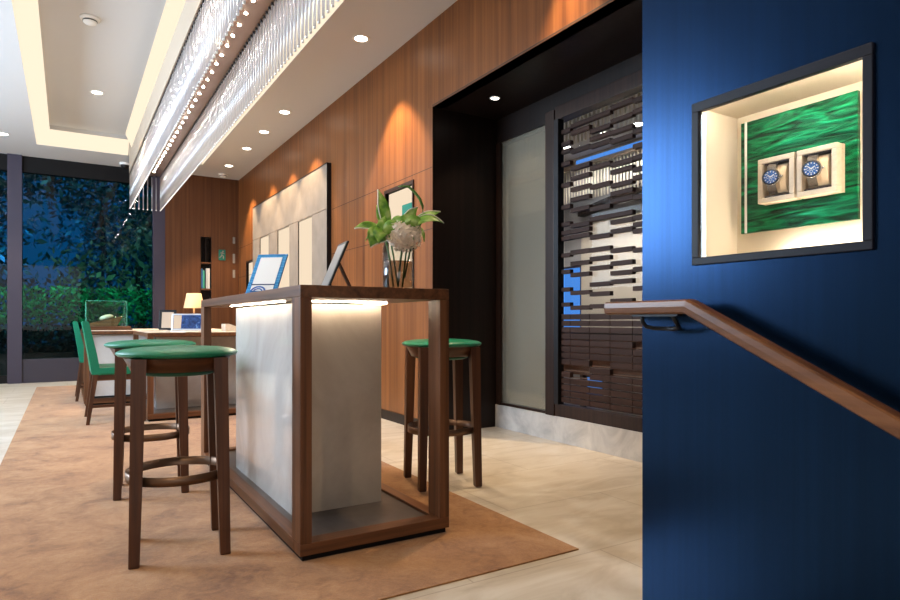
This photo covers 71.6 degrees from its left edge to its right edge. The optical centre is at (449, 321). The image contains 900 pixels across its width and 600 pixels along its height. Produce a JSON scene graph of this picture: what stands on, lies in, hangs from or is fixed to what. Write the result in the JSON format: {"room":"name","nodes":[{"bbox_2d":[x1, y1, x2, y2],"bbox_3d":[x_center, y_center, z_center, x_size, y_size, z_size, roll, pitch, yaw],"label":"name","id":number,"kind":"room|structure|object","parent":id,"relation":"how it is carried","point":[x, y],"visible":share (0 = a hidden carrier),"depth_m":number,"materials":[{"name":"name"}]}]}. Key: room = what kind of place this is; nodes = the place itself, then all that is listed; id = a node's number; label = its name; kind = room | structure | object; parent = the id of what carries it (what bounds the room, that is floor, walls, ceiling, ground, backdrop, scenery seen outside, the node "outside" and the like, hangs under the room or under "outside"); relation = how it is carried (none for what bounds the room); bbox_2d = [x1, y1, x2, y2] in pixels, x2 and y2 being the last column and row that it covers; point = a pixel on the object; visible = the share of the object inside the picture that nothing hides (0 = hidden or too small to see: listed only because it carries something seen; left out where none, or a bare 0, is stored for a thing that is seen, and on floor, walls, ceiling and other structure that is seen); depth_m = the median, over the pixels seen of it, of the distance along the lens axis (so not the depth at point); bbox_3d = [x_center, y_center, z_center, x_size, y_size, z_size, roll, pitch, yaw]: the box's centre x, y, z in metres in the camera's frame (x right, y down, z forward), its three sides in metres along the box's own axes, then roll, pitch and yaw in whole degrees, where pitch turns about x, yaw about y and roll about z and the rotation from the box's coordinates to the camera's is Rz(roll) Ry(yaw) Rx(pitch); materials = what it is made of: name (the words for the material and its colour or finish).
{"room":"shop","nodes":[
{"label":"shop","id":0,"kind":"room"},
{"bbox_2d":[165,172,238,328],"bbox_3d":[-4.125,-0.760,10.520,1.262,3.331,0.150,0,0,-32],"label":"wall","id":1,"kind":"structure","parent":0,"point":[204,206],"depth_m":10.40,"materials":[{"name":"brown wood"}]},
{"bbox_2d":[152,173,164,328],"bbox_3d":[-4.740,-0.760,10.146,0.177,3.331,0.165,0,0,-32],"label":"trim","id":2,"kind":"structure","parent":1,"relation":"attached to","point":[158,217],"depth_m":10.07,"materials":[{"name":"grey metal"}]},
{"bbox_2d":[201,237,210,299],"bbox_3d":[-4.127,-0.805,10.520,0.170,1.220,0.147,0,0,-32],"label":"shelf niche","id":3,"kind":"object","parent":1,"relation":"attached to","point":[205,241],"visible":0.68,"depth_m":10.56,"materials":[{"name":"brown wood"}]},
{"bbox_2d":[201,269,202,287],"bbox_3d":[-4.176,-0.716,10.483,0.028,0.331,0.101,0,0,-32],"label":"book","id":4,"kind":"object","parent":3,"relation":"in","point":[201,269],"visible":0.68,"depth_m":10.44,"materials":[{"name":"blue paper"}]},
{"bbox_2d":[203,271,204,287],"bbox_3d":[-4.151,-0.701,10.499,0.025,0.301,0.101,0,0,-32],"label":"book","id":5,"kind":"object","parent":3,"relation":"in","point":[203,271],"visible":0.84,"depth_m":10.46,"materials":[{"name":"teal paper"}]},
{"bbox_2d":[205,268,207,288],"bbox_3d":[-4.107,-0.721,10.526,0.030,0.341,0.101,0,0,-32],"label":"book","id":6,"kind":"object","parent":3,"relation":"in","point":[206,269],"visible":0.95,"depth_m":10.49,"materials":[{"name":"grey paper"}]},
{"bbox_2d":[208,268,209,288],"bbox_3d":[-4.081,-0.721,10.542,0.026,0.341,0.101,0,0,-32],"label":"book","id":7,"kind":"object","parent":3,"relation":"in","point":[208,268],"visible":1,"depth_m":10.50,"materials":[{"name":"grey paper"}]},
{"bbox_2d":[219,250,225,259],"bbox_3d":[-3.865,-1.125,10.583,0.112,0.180,0.013,0,0,-32],"label":"exit sign","id":8,"kind":"object","parent":1,"relation":"attached to","point":[222,253],"visible":1,"depth_m":10.58,"materials":[{"name":"teal"}]},
{"bbox_2d":[0,0,456,179],"bbox_3d":[-2.418,-2.620,3.239,6.063,0.389,14.450,0,0,-32],"label":"ceiling","id":9,"kind":"structure","parent":0,"point":[110,57],"depth_m":6.40,"materials":[{"name":"grey paint"}]},
{"bbox_2d":[12,0,49,143],"bbox_3d":[-3.103,-2.526,4.520,0.155,0.197,9.550,0,0,-32],"label":"light","id":10,"kind":"object","parent":9,"relation":"attached to","point":[26,12],"visible":1,"depth_m":5.99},
{"bbox_2d":[0,153,151,185],"bbox_3d":[-6.684,-2.311,8.963,4.374,0.231,0.130,0,0,-32],"label":"trim","id":11,"kind":"structure","parent":9,"relation":"attached to","point":[30,165],"depth_m":9.50,"materials":[{"name":"black"}]},
{"bbox_2d":[37,129,128,154],"bbox_3d":[-5.153,-2.526,8.787,1.120,0.197,0.130,0,0,-32],"label":"light","id":12,"kind":"object","parent":9,"relation":"attached to","point":[57,138],"visible":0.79,"depth_m":8.79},
{"bbox_2d":[79,13,99,25],"bbox_3d":[-3.219,-2.686,5.581,0.162,0.058,0.162,0,0,-32],"label":"smoke detector","id":13,"kind":"object","parent":9,"relation":"attached to","point":[88,19],"visible":1,"depth_m":5.54,"materials":[{"name":"white plastic"}]},
{"bbox_2d":[90,90,103,94],"bbox_3d":[-4.187,-2.712,7.403,0.152,0.006,0.152,0,0,-32],"label":"recessed light","id":14,"kind":"object","parent":9,"relation":"in","point":[96,92],"visible":1,"depth_m":7.40,"materials":[{"name":"white"}]},
{"bbox_2d":[119,162,128,168],"bbox_3d":[-4.979,-2.377,9.562,0.150,0.097,0.150,0,0,-32],"label":"dome camera","id":15,"kind":"object","parent":9,"relation":"attached to","point":[125,165],"visible":0.91,"depth_m":9.52,"materials":[{"name":"white plastic"}]},
{"bbox_2d":[218,173,227,177],"bbox_3d":[-3.740,-2.398,10.281,0.156,0.055,0.156,0,0,-32],"label":"smoke detector","id":16,"kind":"object","parent":9,"relation":"attached to","point":[222,175],"visible":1,"depth_m":10.24,"materials":[{"name":"white plastic"}]},
{"bbox_2d":[126,0,338,210],"bbox_3d":[-2.039,-2.180,5.125,0.500,1.067,9.470,0,0,-32],"label":"crystal chandelier","id":17,"kind":"object","parent":9,"relation":"hanging from","point":[209,37],"depth_m":5.47,"materials":[{"name":"beige"}]},
{"bbox_2d":[258,130,269,133],"bbox_3d":[-2.382,-2.423,7.994,0.152,0.006,0.152,0,0,-32],"label":"recessed light","id":18,"kind":"object","parent":9,"relation":"in","point":[259,131],"visible":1,"depth_m":8.00,"materials":[{"name":"white"}]},
{"bbox_2d":[196,0,343,164],"bbox_3d":[-1.382,-2.502,5.575,0.100,0.147,9.550,0,0,-32],"label":"light","id":19,"kind":"object","parent":9,"relation":"attached to","point":[305,24],"visible":0.89,"depth_m":6.10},
{"bbox_2d":[278,110,290,114],"bbox_3d":[-1.916,-2.423,7.235,0.152,0.006,0.152,0,0,-32],"label":"recessed light","id":20,"kind":"object","parent":9,"relation":"in","point":[285,112],"visible":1,"depth_m":7.24,"materials":[{"name":"white"}]},
{"bbox_2d":[352,34,369,42],"bbox_3d":[-0.763,-2.423,5.354,0.152,0.006,0.152,0,0,-32],"label":"recessed light","id":21,"kind":"object","parent":9,"relation":"in","point":[359,38],"visible":1,"depth_m":5.35,"materials":[{"name":"white"}]},
{"bbox_2d":[0,381,641,599],"bbox_3d":[-3.303,1.030,5.247,6.654,0.250,10.200,0,0,-32],"label":"floor","id":22,"kind":"structure","parent":0,"point":[590,501],"depth_m":3.13,"materials":[{"name":"beige stone"}]},
{"bbox_2d":[0,375,6,383],"bbox_3d":[-7.500,-0.645,8.463,2.460,3.100,0.070,0,0,-32],"label":"window","id":23,"kind":"structure","parent":22,"relation":"on","point":[3,378],"depth_m":9.05,"materials":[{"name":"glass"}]},
{"bbox_2d":[7,153,22,383],"bbox_3d":[-6.366,-0.760,9.135,0.175,3.331,0.190,0,0,-32],"label":"trim","id":24,"kind":"structure","parent":22,"relation":"on","point":[14,161],"depth_m":9.05,"materials":[{"name":"grey metal"}]},
{"bbox_2d":[0,385,578,599],"bbox_3d":[-2.577,0.902,5.510,2.085,0.006,8.411,0,0,-32],"label":"rug","id":25,"kind":"object","parent":22,"relation":"on","point":[64,535],"visible":0.59,"depth_m":2.55,"materials":[{"name":"beige carpet"}]},
{"bbox_2d":[72,321,83,401],"bbox_3d":[-4.155,0.450,7.365,0.515,0.899,0.600,0,0,-32],"label":"desk chair","id":26,"kind":"object","parent":25,"relation":"on","point":[80,347],"visible":0.41,"depth_m":7.01,"materials":[{"name":"green leather"}]},
{"bbox_2d":[81,321,145,424],"bbox_3d":[-3.100,0.450,5.759,0.515,0.899,0.600,0,0,-32],"label":"desk chair","id":27,"kind":"object","parent":25,"relation":"on","point":[98,372],"visible":0.54,"depth_m":5.43,"materials":[{"name":"green leather"}]},
{"bbox_2d":[104,339,195,500],"bbox_3d":[-1.606,0.498,3.356,0.448,0.802,0.448,0,0,-27],"label":"bar stool","id":28,"kind":"object","parent":25,"relation":"on","point":[181,426],"visible":0.66,"depth_m":3.21,"materials":[{"name":"brown wood"}]},
{"bbox_2d":[81,329,220,405],"bbox_3d":[-3.701,0.500,7.854,1.600,0.798,1.940,0,0,-32],"label":"desk","id":29,"kind":"object","parent":25,"relation":"on","point":[104,389],"visible":0.23,"depth_m":6.75,"materials":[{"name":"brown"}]},
{"bbox_2d":[81,326,132,329],"bbox_3d":[-4.002,0.079,7.282,0.510,0.045,0.340,0,0,-32],"label":"display tray","id":30,"kind":"object","parent":29,"relation":"on","point":[91,327],"visible":0.71,"depth_m":7.17,"materials":[{"name":"brown wood"}]},
{"bbox_2d":[89,314,122,325],"bbox_3d":[-4.012,-0.014,7.252,0.360,0.135,0.220,0,0,-32],"label":"stand","id":31,"kind":"object","parent":30,"relation":"on","point":[107,320],"visible":0.98,"depth_m":7.19,"materials":[{"name":"brown wood"}]},
{"bbox_2d":[99,314,113,319],"bbox_3d":[-3.995,-0.046,7.263,0.147,0.070,0.150,0,0,-32],"label":"cushion","id":32,"kind":"object","parent":31,"relation":"on","point":[105,317],"depth_m":7.21,"materials":[{"name":"leather"}]},
{"bbox_2d":[85,300,126,325],"bbox_3d":[-4.010,-0.090,7.277,0.415,0.292,0.285,0,0,-32],"label":"glass case","id":33,"kind":"object","parent":30,"relation":"on","point":[86,300],"visible":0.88,"depth_m":7.26,"materials":[{"name":"teal"}]},
{"bbox_2d":[115,345,237,569],"bbox_3d":[-1.084,0.498,2.491,0.448,0.802,0.448,0,0,-27],"label":"bar stool","id":34,"kind":"object","parent":25,"relation":"on","point":[172,360],"visible":1,"depth_m":2.37,"materials":[{"name":"brown wood"}]},
{"bbox_2d":[133,330,235,421],"bbox_3d":[-2.590,0.500,6.482,1.140,0.798,1.440,0,0,-32],"label":"desk","id":35,"kind":"object","parent":25,"relation":"on","point":[160,399],"visible":0.37,"depth_m":6.07,"materials":[{"name":"brown"}]},
{"bbox_2d":[158,310,176,329],"bbox_3d":[-3.095,-0.012,6.856,0.175,0.229,0.130,0,0,-14],"label":"picture frame","id":36,"kind":"object","parent":35,"relation":"on","point":[165,316],"visible":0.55,"depth_m":6.82,"materials":[{"name":"black metal"}]},
{"bbox_2d":[166,330,200,331],"bbox_3d":[-2.598,0.096,6.154,0.340,0.011,0.190,0,0,-10],"label":"serving tray","id":37,"kind":"object","parent":35,"relation":"on","point":[169,330],"visible":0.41,"depth_m":6.12,"materials":[{"name":"beige leather"}]},
{"bbox_2d":[171,314,200,329],"bbox_3d":[-2.614,0.008,6.231,0.290,0.166,0.124,0,0,-10],"label":"tablet computer","id":38,"kind":"object","parent":37,"relation":"on","point":[179,321],"visible":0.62,"depth_m":6.19,"materials":[{"name":"silver metal"}]},
{"bbox_2d":[170,331,200,331],"bbox_3d":[-2.478,0.098,5.917,0.296,0.006,0.210,0,0,38],"label":"notepad","id":39,"kind":"object","parent":35,"relation":"on","point":[170,331],"visible":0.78,"depth_m":5.83,"materials":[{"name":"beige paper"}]},
{"bbox_2d":[184,293,202,313],"bbox_3d":[-3.568,-0.144,8.698,0.270,0.490,0.270,0,0,-32],"label":"table lamp","id":40,"kind":"object","parent":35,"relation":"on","point":[192,300],"visible":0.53,"depth_m":8.60,"materials":[{"name":"beige fabric"}]},
{"bbox_2d":[221,324,235,330],"bbox_3d":[-2.214,0.064,6.443,0.240,0.075,0.200,0,0,-32],"label":"wedge","id":41,"kind":"object","parent":35,"relation":"on","point":[225,327],"visible":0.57,"depth_m":6.33,"materials":[{"name":"beige leather"}]},
{"bbox_2d":[201,285,448,560],"bbox_3d":[-0.808,0.381,3.352,0.650,1.036,2.020,0,0,-32],"label":"table","id":42,"kind":"object","parent":25,"relation":"on","point":[305,458],"depth_m":2.80,"materials":[{"name":"brown"}]},
{"bbox_2d":[246,254,287,292],"bbox_3d":[-0.968,-0.247,3.324,0.172,0.230,0.185,0,0,10],"label":"photo frame","id":43,"kind":"object","parent":42,"relation":"on","point":[268,269],"visible":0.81,"depth_m":3.31,"materials":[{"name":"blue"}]},
{"bbox_2d":[321,241,350,285],"bbox_3d":[-0.549,-0.260,3.054,0.160,0.252,0.175,0,0,-25],"label":"tablet stand","id":44,"kind":"object","parent":42,"relation":"on","point":[335,263],"visible":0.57,"depth_m":3.03,"materials":[{"name":"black metal"}]},
{"bbox_2d":[382,245,413,287],"bbox_3d":[-0.233,-0.237,2.795,0.142,0.200,0.142,0,0,-32],"label":"glass vase","id":45,"kind":"object","parent":42,"relation":"on","point":[396,273],"visible":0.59,"depth_m":2.74,"materials":[{"name":"glass"}]},
{"bbox_2d":[354,221,390,259],"bbox_3d":[-0.331,-0.298,2.777,0.153,0.288,0.169,0,0,12],"label":"leafy sprig","id":46,"kind":"object","parent":45,"relation":"in","point":[375,235],"visible":0.98,"depth_m":2.71,"materials":[{"name":"green plant"}]},
{"bbox_2d":[376,189,400,259],"bbox_3d":[-0.260,-0.371,2.754,0.131,0.433,0.086,0,0,-4],"label":"leafy sprig","id":47,"kind":"object","parent":45,"relation":"in","point":[383,213],"visible":0.83,"depth_m":2.76,"materials":[{"name":"green plant"}]},
{"bbox_2d":[385,221,421,259],"bbox_3d":[-0.201,-0.303,2.762,0.178,0.298,0.174,0,0,-32],"label":"hydrangea","id":48,"kind":"object","parent":45,"relation":"in","point":[400,238],"visible":0.95,"depth_m":2.71,"materials":[{"name":"beige plant"}]},
{"bbox_2d":[398,185,423,260],"bbox_3d":[-0.175,-0.404,2.812,0.119,0.420,0.028,0,0,-9],"label":"grass blade","id":49,"kind":"object","parent":45,"relation":"in","point":[405,186],"visible":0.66,"depth_m":2.82,"materials":[{"name":"green plant"}]},
{"bbox_2d":[398,206,443,260],"bbox_3d":[-0.143,-0.331,2.780,0.205,0.354,0.156,0,0,-32],"label":"leafy sprig","id":50,"kind":"object","parent":45,"relation":"in","point":[410,217],"visible":0.8,"depth_m":2.75,"materials":[{"name":"green plant"}]},
{"bbox_2d":[402,339,481,491],"bbox_3d":[-0.047,0.498,3.502,0.448,0.802,0.448,0,0,-18],"label":"bar stool","id":51,"kind":"object","parent":25,"relation":"on","point":[459,349],"visible":0.8,"depth_m":3.39,"materials":[{"name":"brown wood"}]},
{"bbox_2d":[239,0,632,419],"bbox_3d":[-1.030,-0.760,6.582,0.101,3.331,9.800,0,0,-32],"label":"wall","id":52,"kind":"structure","parent":0,"point":[378,134],"depth_m":5.54,"materials":[{"name":"brown wood"}]},
{"bbox_2d":[246,259,252,289],"bbox_3d":[-3.178,-0.405,10.069,0.106,1.160,0.490,0,0,-32],"label":"wall niche","id":53,"kind":"object","parent":52,"relation":"attached to","point":[250,267],"visible":0.22,"depth_m":10.22,"materials":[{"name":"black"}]},
{"bbox_2d":[252,162,330,287],"bbox_3d":[-2.185,-0.582,8.361,0.097,2.374,3.271,0,0,-32],"label":"wall panel","id":54,"kind":"object","parent":52,"relation":"attached to","point":[295,221],"visible":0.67,"depth_m":7.78,"materials":[{"name":"beige"}]},
{"bbox_2d":[384,179,413,287],"bbox_3d":[-0.418,-0.720,5.568,0.106,0.970,0.570,0,0,-32],"label":"wall niche","id":55,"kind":"object","parent":52,"relation":"attached to","point":[404,196],"visible":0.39,"depth_m":5.61,"materials":[{"name":"beige"}]},
{"bbox_3d":[-0.439,-0.865,5.555,0.026,0.080,0.528,0,0,-32],"label":"gift box","id":56,"kind":"object","parent":55,"relation":"on","visible":0},
{"bbox_2d":[402,202,411,214],"bbox_3d":[-0.364,-0.932,5.436,0.024,0.185,0.230,0,0,-32],"label":"display card","id":57,"kind":"object","parent":56,"relation":"on","point":[408,206],"visible":0.18,"depth_m":5.45,"materials":[{"name":"teal paper"}]},
{"bbox_2d":[381,409,428,429],"bbox_3d":[-1.893,0.863,7.884,0.012,0.085,6.678,0,0,-32],"label":"baseboard","id":58,"kind":"structure","parent":52,"relation":"attached to","point":[385,414],"depth_m":5.61,"materials":[{"name":"grey stone"}]},
{"bbox_2d":[433,107,496,429],"bbox_3d":[0.149,-0.413,5.274,0.740,2.636,0.100,0,0,-32],"label":"wall","id":59,"kind":"structure","parent":0,"point":[464,145],"depth_m":5.21,"materials":[{"name":"black paint"}]},
{"bbox_2d":[496,142,501,404],"bbox_3d":[0.437,-0.406,5.359,0.060,2.238,0.057,0,0,-32],"label":"trim","id":60,"kind":"structure","parent":59,"relation":"attached to","point":[498,145],"depth_m":5.33,"materials":[{"name":"black metal"}]},
{"bbox_2d":[433,0,641,119],"bbox_3d":[0.964,-1.773,3.946,0.740,0.084,3.220,0,0,-32],"label":"soffit","id":61,"kind":"structure","parent":0,"point":[616,38],"depth_m":4.21,"materials":[{"name":"black paint"}]},
{"bbox_2d":[490,96,499,99],"bbox_3d":[0.349,-1.728,4.838,0.084,0.006,0.084,0,0,-32],"label":"recessed light","id":62,"kind":"object","parent":61,"relation":"in","point":[492,97],"visible":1,"depth_m":4.83,"materials":[{"name":"white"}]},
{"bbox_2d":[564,153,641,407],"bbox_3d":[1.294,-0.420,6.072,2.046,2.750,7.200,0,0,-32],"label":"wall","id":63,"kind":"structure","parent":0,"point":[575,244],"depth_m":7.26,"materials":[{"name":"grey paint"}]},
{"bbox_2d":[501,126,544,412],"bbox_3d":[0.616,-0.406,5.077,0.050,2.238,0.612,0,0,-32],"label":"glass panel","id":64,"kind":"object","parent":63,"relation":"in","point":[523,156],"depth_m":5.09,"materials":[{"name":"beige glass"}]},
{"bbox_2d":[495,404,641,462],"bbox_3d":[1.254,0.809,4.065,0.120,0.192,3.119,0,0,-32],"label":"trim","id":65,"kind":"structure","parent":63,"relation":"attached to","point":[623,443],"depth_m":4.53,"materials":[{"name":"grey stone"}]},
{"bbox_2d":[497,53,641,142],"bbox_3d":[1.263,-1.628,4.070,0.100,0.206,3.119,0,0,-32],"label":"trim","id":66,"kind":"structure","parent":63,"relation":"attached to","point":[529,118],"depth_m":4.71,"materials":[{"name":"brown wood"}]},
{"bbox_2d":[564,265,580,326],"bbox_3d":[1.422,-0.280,7.687,0.060,0.770,0.620,0,0,-32],"label":"window","id":67,"kind":"structure","parent":63,"relation":"in","point":[575,282],"depth_m":7.59,"materials":[{"name":"glass"}]},
{"bbox_2d":[545,69,641,432],"bbox_3d":[1.351,-0.451,3.849,0.080,2.328,2.250,0,0,-32],"label":"lattice screen","id":68,"kind":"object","parent":63,"relation":"in","point":[555,350],"depth_m":4.42,"materials":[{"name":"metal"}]},
{"bbox_2d":[587,376,603,395],"bbox_3d":[1.686,0.750,7.256,0.060,0.230,0.330,0,0,-32],"label":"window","id":69,"kind":"structure","parent":63,"relation":"in","point":[587,376],"depth_m":7.30,"materials":[{"name":"blue glass"}]},
{"bbox_2d":[564,137,641,171],"bbox_3d":[2.023,-1.734,5.815,0.029,0.103,5.000,0,0,-32],"label":"trim","id":70,"kind":"structure","parent":63,"relation":"attached to","point":[629,150],"depth_m":6.44,"materials":[{"name":"beige"}]},
{"bbox_2d":[576,140,641,164],"bbox_3d":[2.348,-1.735,5.252,0.005,0.040,3.700,0,0,-32],"label":"trim","id":71,"kind":"structure","parent":63,"relation":"attached to","point":[628,146],"depth_m":6.44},
{"bbox_2d":[578,183,641,216],"bbox_3d":[2.015,-1.375,6.279,0.100,0.320,2.218,0,0,-26],"label":"trim","id":72,"kind":"structure","parent":63,"relation":"attached to","point":[606,200],"depth_m":6.83,"materials":[{"name":"brown wood"}]},
{"bbox_2d":[581,212,641,327],"bbox_3d":[2.716,-0.265,5.489,0.029,1.780,4.420,0,0,-32],"label":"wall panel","id":73,"kind":"structure","parent":63,"relation":"attached to","point":[625,239],"depth_m":6.97,"materials":[{"name":"beige paint"}]},
{"bbox_2d":[564,92,641,174],"bbox_3d":[1.294,-1.845,6.072,2.046,0.100,7.000,0,0,-32],"label":"ceiling","id":74,"kind":"structure","parent":0,"point":[567,157],"depth_m":6.06,"materials":[{"name":"grey paint"}]},
{"bbox_2d":[565,93,639,143],"bbox_3d":[0.947,-1.615,5.152,0.018,0.359,5.013,0,0,-32],"label":"fringe","id":75,"kind":"object","parent":74,"relation":"hanging from","point":[634,96],"visible":0.08,"depth_m":4.78,"materials":[{"name":"beige"}]},
{"bbox_2d":[564,149,641,204],"bbox_3d":[2.055,-1.560,5.832,0.040,0.469,5.013,0,0,-32],"label":"fringe","id":76,"kind":"object","parent":74,"relation":"hanging from","point":[637,151],"visible":0.11,"depth_m":6.61,"materials":[{"name":"beige"}]},
{"bbox_2d":[631,121,641,126],"bbox_3d":[1.708,-1.792,5.680,0.152,0.006,0.152,0,0,-32],"label":"recessed light","id":77,"kind":"object","parent":74,"relation":"in","point":[638,124],"visible":0.33,"depth_m":5.65,"materials":[{"name":"white"}]},
{"bbox_2d":[564,403,641,415],"bbox_3d":[1.294,1.080,6.072,2.046,0.250,7.000,0,0,-32],"label":"floor","id":78,"kind":"structure","parent":0,"point":[564,403],"depth_m":6.72,"materials":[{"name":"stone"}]},
{"bbox_2d":[564,332,641,406],"bbox_3d":[2.244,0.540,5.833,0.405,0.830,3.240,0,0,-32],"label":"base cabinet","id":79,"kind":"object","parent":78,"relation":"on","point":[638,343],"visible":0.14,"depth_m":6.54,"materials":[{"name":"brown wood"}]},
{"bbox_2d":[642,0,899,599],"bbox_3d":[1.711,-0.086,0.022,0.100,4.681,4.250,0,0,-32],"label":"wall","id":80,"kind":"structure","parent":0,"point":[757,484],"depth_m":1.51,"materials":[{"name":"paint"}]},
{"bbox_2d":[604,299,899,439],"bbox_3d":[1.352,0.726,0.417,0.099,1.566,3.314,0,0,-32],"label":"handrail","id":81,"kind":"object","parent":80,"relation":"attached to","point":[858,402],"visible":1,"depth_m":1.38,"materials":[{"name":"brown wood"}]},
{"bbox_2d":[692,42,874,265],"bbox_3d":[0.836,-0.362,1.520,0.190,0.428,0.437,0,0,-32],"label":"display case","id":82,"kind":"object","parent":80,"relation":"attached to","point":[717,237],"depth_m":1.60,"materials":[{"name":"black"}]},
{"bbox_2d":[741,90,859,233],"bbox_3d":[0.877,-0.390,1.584,0.016,0.301,0.296,0,0,-32],"label":"display board","id":83,"kind":"object","parent":82,"relation":"in","point":[834,119],"visible":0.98,"depth_m":1.56,"materials":[{"name":"green"}]},
{"bbox_2d":[758,152,801,205],"bbox_3d":[0.841,-0.363,1.596,0.040,0.115,0.096,0,0,-32],"label":"box","id":84,"kind":"object","parent":83,"relation":"attached to","point":[786,187],"visible":0.79,"depth_m":1.58,"materials":[{"name":"leather"}]},
{"bbox_2d":[762,163,782,193],"bbox_3d":[0.824,-0.366,1.591,0.048,0.077,0.031,0,0,42],"label":"wristwatch","id":85,"kind":"object","parent":84,"relation":"in","point":[771,176],"visible":1,"depth_m":1.58,"materials":[{"name":"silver metal"}]},
{"bbox_2d":[770,163,788,194],"bbox_3d":[0.837,-0.363,1.593,0.029,0.072,0.048,0,0,-32],"label":"cushion","id":86,"kind":"object","parent":84,"relation":"on","point":[782,187],"depth_m":1.58,"materials":[{"name":"beige fabric"}]},
{"bbox_2d":[797,142,844,198],"bbox_3d":[0.894,-0.363,1.510,0.040,0.115,0.096,0,0,-32],"label":"box","id":87,"kind":"object","parent":83,"relation":"attached to","point":[831,180],"visible":0.96,"depth_m":1.49,"materials":[{"name":"leather"}]},
{"bbox_2d":[802,154,824,186],"bbox_3d":[0.877,-0.366,1.504,0.048,0.077,0.031,0,0,42],"label":"wristwatch","id":88,"kind":"object","parent":87,"relation":"in","point":[812,168],"visible":1,"depth_m":1.50,"materials":[{"name":"silver metal"}]},
{"bbox_2d":[809,154,831,187],"bbox_3d":[0.890,-0.363,1.507,0.029,0.072,0.048,0,0,-32],"label":"cushion","id":89,"kind":"object","parent":87,"relation":"on","point":[824,179],"depth_m":1.49,"materials":[{"name":"beige fabric"}]},
{"label":"outside","id":90,"kind":"structure","parent":0,"visible":0},
{"bbox_3d":[-9.652,1.080,14.786,17.000,0.250,12.700,0,0,-32],"label":"ground","id":91,"kind":"structure","parent":90,"visible":0},
{"bbox_2d":[0,353,6,374],"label":"planter","id":92,"kind":"object","parent":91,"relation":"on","point":[3,361],"depth_m":9.42,"materials":[{"name":"black"}]},
{"bbox_2d":[0,171,67,307],"bbox_3d":[-9.924,-1.820,11.595,4.825,5.557,4.712,0,0,-32],"label":"tree","id":93,"kind":"object","parent":91,"relation":"on","point":[2,184],"visible":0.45,"depth_m":12.07,"materials":[{"name":"green plant"}]},
{"bbox_2d":[23,351,77,358],"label":"planter","id":94,"kind":"object","parent":91,"relation":"on","point":[26,355],"depth_m":9.73,"materials":[{"name":"black"}]},
{"bbox_2d":[0,323,151,352],"bbox_3d":[-6.496,0.330,9.855,5.315,0.660,0.440,0,0,-32],"label":"foliage","id":95,"kind":"object","parent":94,"relation":"in","point":[66,345],"visible":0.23,"depth_m":9.88,"materials":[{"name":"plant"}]},
{"bbox_2d":[0,172,151,313],"bbox_3d":[-7.875,-2.230,14.397,5.668,6.377,5.409,0,0,-32],"label":"tree","id":96,"kind":"object","parent":91,"relation":"on","point":[100,232],"visible":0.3,"depth_m":14.28,"materials":[{"name":"teal plant"}]},
{"bbox_2d":[0,171,151,350],"bbox_3d":[-10.422,-2.842,17.013,14.248,7.755,1.752,0,0,-32],"label":"tree","id":97,"kind":"object","parent":91,"relation":"on","point":[30,192],"visible":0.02,"depth_m":16.98,"materials":[{"name":"green plant"}]},
{"bbox_2d":[0,284,151,325],"bbox_3d":[-7.109,-0.271,11.588,10.117,0.751,1.964,0,0,-32],"label":"hedge","id":98,"kind":"object","parent":91,"relation":"on","point":[78,299],"visible":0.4,"depth_m":11.15,"materials":[{"name":"green plant"}]},
{"bbox_2d":[44,240,131,332],"bbox_3d":[-7.103,-0.356,12.274,1.450,2.635,1.659,0,0,-32],"label":"tree","id":99,"kind":"object","parent":91,"relation":"on","point":[82,266],"visible":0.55,"depth_m":12.23,"materials":[{"name":"green plant"}]},
{"bbox_2d":[76,212,151,328],"bbox_3d":[-6.141,-0.618,12.314,1.974,3.158,2.046,0,0,-15],"label":"tree","id":100,"kind":"object","parent":91,"relation":"on","point":[129,284],"visible":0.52,"depth_m":12.14,"materials":[{"name":"green plant"}]},
{"bbox_2d":[97,183,151,296],"bbox_3d":[-5.794,-1.869,14.263,4.000,5.654,4.648,0,0,-32],"label":"tree","id":101,"kind":"object","parent":91,"relation":"on","point":[148,201],"visible":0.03,"depth_m":13.40,"materials":[{"name":"green plant"}]},
{"bbox_3d":[-5.561,-0.820,9.653,1.739,2.750,0.012,0,0,-32],"label":"window","id":102,"kind":"structure","parent":0,"visible":0},
{"bbox_2d":[22,357,89,382],"bbox_3d":[-5.555,0.730,9.643,1.739,0.350,0.150,0,0,-32],"label":"window","id":103,"kind":"structure","parent":102,"relation":"attached to","point":[35,370],"depth_m":9.31,"materials":[{"name":"grey"}]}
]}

